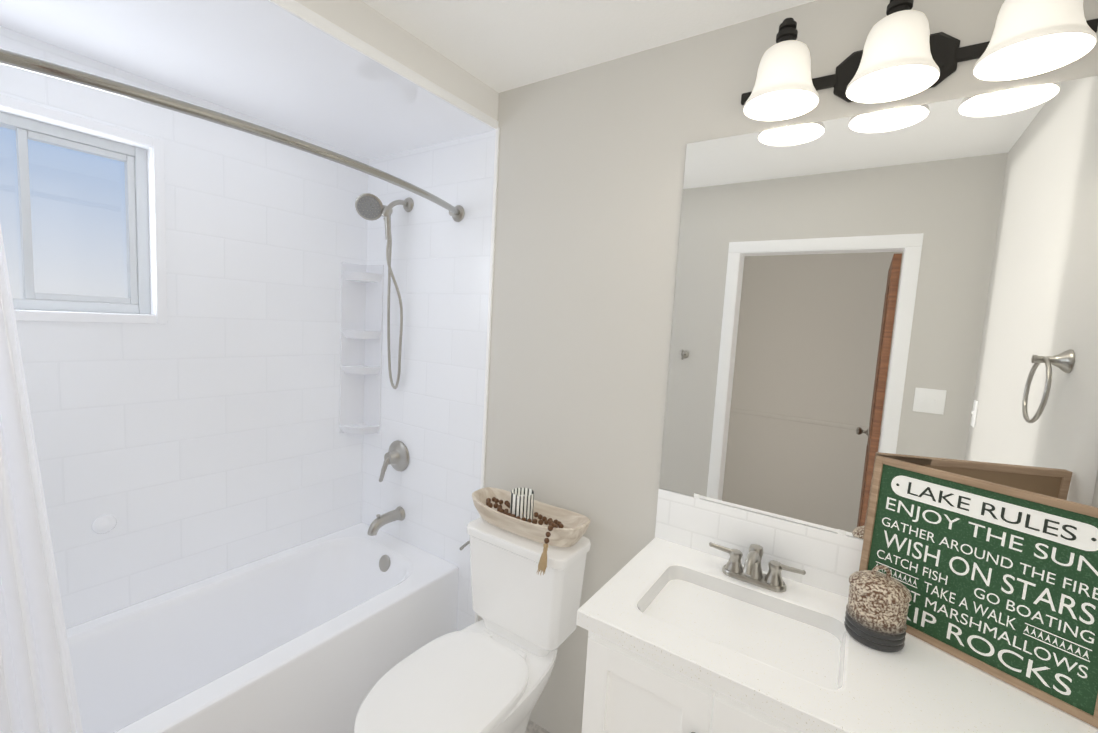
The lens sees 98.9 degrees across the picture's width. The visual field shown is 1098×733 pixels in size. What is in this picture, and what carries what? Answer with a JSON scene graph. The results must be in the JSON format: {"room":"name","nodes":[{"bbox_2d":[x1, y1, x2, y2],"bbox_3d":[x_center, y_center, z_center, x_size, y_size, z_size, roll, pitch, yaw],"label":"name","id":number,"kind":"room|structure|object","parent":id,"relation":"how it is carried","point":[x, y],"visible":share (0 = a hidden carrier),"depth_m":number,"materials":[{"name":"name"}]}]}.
{"room":"bathroom","nodes":[
{"label":"bathroom","id":0,"kind":"room"},
{"bbox_2d":[0,26,368,628],"bbox_3d":[-1.391,0.111,1.777,0.120,2.440,1.500,7,6,34],"label":"wall tile","id":1,"kind":"structure","parent":0,"point":[198,437],"depth_m":1.77,"materials":[{"name":"white tile"}]},
{"bbox_2d":[0,95,167,323],"bbox_3d":[-1.553,-0.452,1.410,0.108,0.626,0.621,7,6,34],"label":"window","id":2,"kind":"structure","parent":1,"relation":"attached to","point":[140,157],"depth_m":1.53,"materials":[{"name":"white plastic"}]},
{"bbox_2d":[92,515,116,533],"bbox_3d":[-1.492,0.531,1.578,0.015,0.062,0.062,7,6,34],"label":"soap holder","id":3,"kind":"object","parent":1,"relation":"attached to","point":[103,524],"visible":1,"depth_m":1.57,"materials":[{"name":"white ceramic"}]},
{"bbox_2d":[0,0,495,159],"bbox_3d":[-0.951,-0.923,1.421,0.799,0.008,1.500,7,6,34],"label":"ceiling","id":4,"kind":"structure","parent":0,"point":[268,62],"depth_m":1.43,"materials":[{"name":"white paint"}]},
{"bbox_2d":[295,0,498,120],"bbox_3d":[-0.947,-0.992,1.415,0.800,0.130,1.500,7,6,34],"label":"header beam","id":5,"kind":"structure","parent":0,"point":[366,23],"depth_m":1.45,"materials":[{"name":"white paint"}]},
{"bbox_2d":[269,0,498,128],"bbox_3d":[-0.617,-0.896,1.197,0.007,0.032,1.500,7,6,34],"label":"trim","id":6,"kind":"structure","parent":5,"relation":"attached to","point":[302,12],"depth_m":1.37,"materials":[{"name":"white paint"}]},
{"bbox_2d":[475,127,499,622],"bbox_3d":[-0.678,0.261,1.303,0.014,2.310,1.500,7,6,34],"label":"trim","id":7,"kind":"structure","parent":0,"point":[490,306],"depth_m":1.87,"materials":[{"name":"white"}]},
{"bbox_2d":[525,719,549,732],"bbox_3d":[-0.753,1.527,0.682,2.824,0.100,2.970,7,6,34],"label":"floor","id":8,"kind":"structure","parent":0,"point":[532,727],"depth_m":1.83,"materials":[{"name":"tile"}]},
{"bbox_2d":[66,522,458,732],"bbox_3d":[-1.105,1.116,1.640,0.698,0.500,1.484,7,6,34],"label":"bathtub","id":9,"kind":"object","parent":8,"relation":"on","point":[325,633],"visible":0.96,"depth_m":1.70,"materials":[{"name":"white ceramic"}]},
{"bbox_2d":[354,517,590,732],"bbox_3d":[-0.256,1.012,1.493,0.438,0.828,0.757,7,6,34],"label":"toilet","id":10,"kind":"object","parent":8,"relation":"on","point":[491,672],"visible":0.98,"depth_m":1.52,"materials":[{"name":"white ceramic"}]},
{"bbox_2d":[472,487,590,574],"bbox_3d":[-0.093,0.541,1.647,0.476,0.177,0.244,7,6,34],"label":"tray","id":11,"kind":"object","parent":10,"relation":"on","point":[522,512],"visible":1,"depth_m":1.64,"materials":[{"name":"brown wood"}]},
{"bbox_2d":[576,537,1097,732],"bbox_3d":[0.567,1.059,1.095,0.944,0.900,0.523,7,6,34],"label":"bathroom vanity","id":12,"kind":"object","parent":8,"relation":"on","point":[682,639],"visible":0.94,"depth_m":1.02,"materials":[{"name":"white paint"}]},
{"bbox_2d":[709,542,805,591],"bbox_3d":[0.540,0.540,1.253,0.246,0.098,0.150,7,6,34],"label":"faucet","id":13,"kind":"object","parent":12,"relation":"on","point":[750,572],"visible":1,"depth_m":1.27,"materials":[{"name":"silver metal"}]},
{"bbox_2d":[655,488,863,597],"bbox_3d":[0.740,0.519,1.258,0.944,0.161,0.010,7,6,34],"label":"backsplash","id":14,"kind":"structure","parent":12,"relation":"on","point":[827,560],"depth_m":1.34,"materials":[{"name":"tile"}]},
{"bbox_2d":[844,565,911,651],"bbox_3d":[0.744,0.532,1.064,0.117,0.172,0.117,7,6,34],"label":"canister","id":15,"kind":"object","parent":12,"relation":"on","point":[877,608],"visible":1,"depth_m":1.03,"materials":[{"name":"ceramic"}]},
{"bbox_2d":[859,456,1097,727],"bbox_3d":[0.909,0.437,1.006,0.042,0.388,0.417,0,6,-32],"label":"sign","id":16,"kind":"object","parent":12,"relation":"on","point":[999,581],"visible":0.94,"depth_m":0.97,"materials":[{"name":"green wood"}]},
{"bbox_2d":[361,0,815,92],"bbox_3d":[-0.613,-0.998,0.446,2.824,0.100,2.970,7,6,34],"label":"ceiling","id":17,"kind":"structure","parent":0,"point":[499,46],"depth_m":1.39,"materials":[{"name":"white paint"}]},
{"bbox_2d":[478,0,1097,732],"bbox_3d":[0.111,0.198,1.740,2.824,2.440,0.128,7,6,34],"label":"wall","id":18,"kind":"structure","parent":0,"point":[855,296],"depth_m":1.29,"materials":[{"name":"grey paint"}]},
{"bbox_2d":[362,130,495,630],"bbox_3d":[-0.597,0.186,2.147,0.800,2.310,0.006,7,6,34],"label":"wall tiles","id":19,"kind":"structure","parent":18,"relation":"attached to","point":[432,410],"depth_m":2.06,"materials":[{"name":"white tile"}]},
{"bbox_2d":[0,49,464,221],"bbox_3d":[-0.729,-0.591,1.290,0.216,0.068,1.486,7,6,34],"label":"shower rod","id":20,"kind":"object","parent":19,"relation":"attached to","point":[61,72],"visible":1,"depth_m":1.05,"materials":[{"name":"silver metal"}]},
{"bbox_2d":[0,224,82,732],"bbox_3d":[-1.107,0.155,0.884,0.286,1.481,0.092,-2,7,-43],"label":"shower curtain","id":21,"kind":"object","parent":20,"relation":"hanging from","point":[38,693],"visible":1,"depth_m":0.96,"materials":[{"name":"fabric"}]},
{"bbox_2d":[339,262,383,433],"bbox_3d":[-0.898,-0.079,2.249,0.135,0.815,0.135,7,6,34],"label":"caddy","id":22,"kind":"object","parent":19,"relation":"attached to","point":[361,342],"visible":1,"depth_m":2.27,"materials":[{"name":"white plastic"}]},
{"bbox_2d":[355,193,413,388],"bbox_3d":[-0.741,-0.325,2.086,0.140,0.871,0.207,7,6,34],"label":"shower head","id":23,"kind":"object","parent":19,"relation":"attached to","point":[369,206],"visible":1,"depth_m":2.05},
{"bbox_2d":[367,506,404,535],"bbox_3d":[-0.759,0.715,2.175,0.068,0.084,0.175,7,6,34],"label":"tub spout","id":24,"kind":"object","parent":19,"relation":"attached to","point":[380,521],"visible":1,"depth_m":2.16,"materials":[{"name":"silver metal"}]},
{"bbox_2d":[379,440,408,481],"bbox_3d":[-0.737,0.446,2.197,0.148,0.188,0.090,7,6,34],"label":"shower valve","id":25,"kind":"object","parent":19,"relation":"attached to","point":[396,456],"visible":1,"depth_m":2.19,"materials":[{"name":"silver metal"}]},
{"bbox_2d":[776,18,797,42],"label":"sconce","id":26,"kind":"object","parent":18,"relation":"attached to","point":[787,29],"depth_m":1.15,"materials":[{"name":"brown metal"}]},
{"bbox_2d":[812,50,862,102],"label":"sconce","id":27,"kind":"object","parent":18,"relation":"attached to","point":[846,71],"depth_m":1.18,"materials":[{"name":"brown metal"}]},
{"bbox_2d":[886,0,913,15],"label":"sconce","id":28,"kind":"object","parent":18,"relation":"attached to","point":[894,6],"depth_m":1.03,"materials":[{"name":"brown metal"}]},
{"bbox_2d":[928,32,989,87],"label":"sconce","id":29,"kind":"object","parent":18,"relation":"attached to","point":[948,54],"depth_m":1.06,"materials":[{"name":"brown metal"}]},
{"label":"outside","id":30,"kind":"structure","parent":0,"visible":0},
{"bbox_2d":[0,127,127,303],"bbox_3d":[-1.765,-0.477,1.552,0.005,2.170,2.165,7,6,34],"label":"window pane","id":31,"kind":"structure","parent":30,"point":[58,208],"depth_m":1.65,"materials":[{"name":"clear glass"}]}
]}

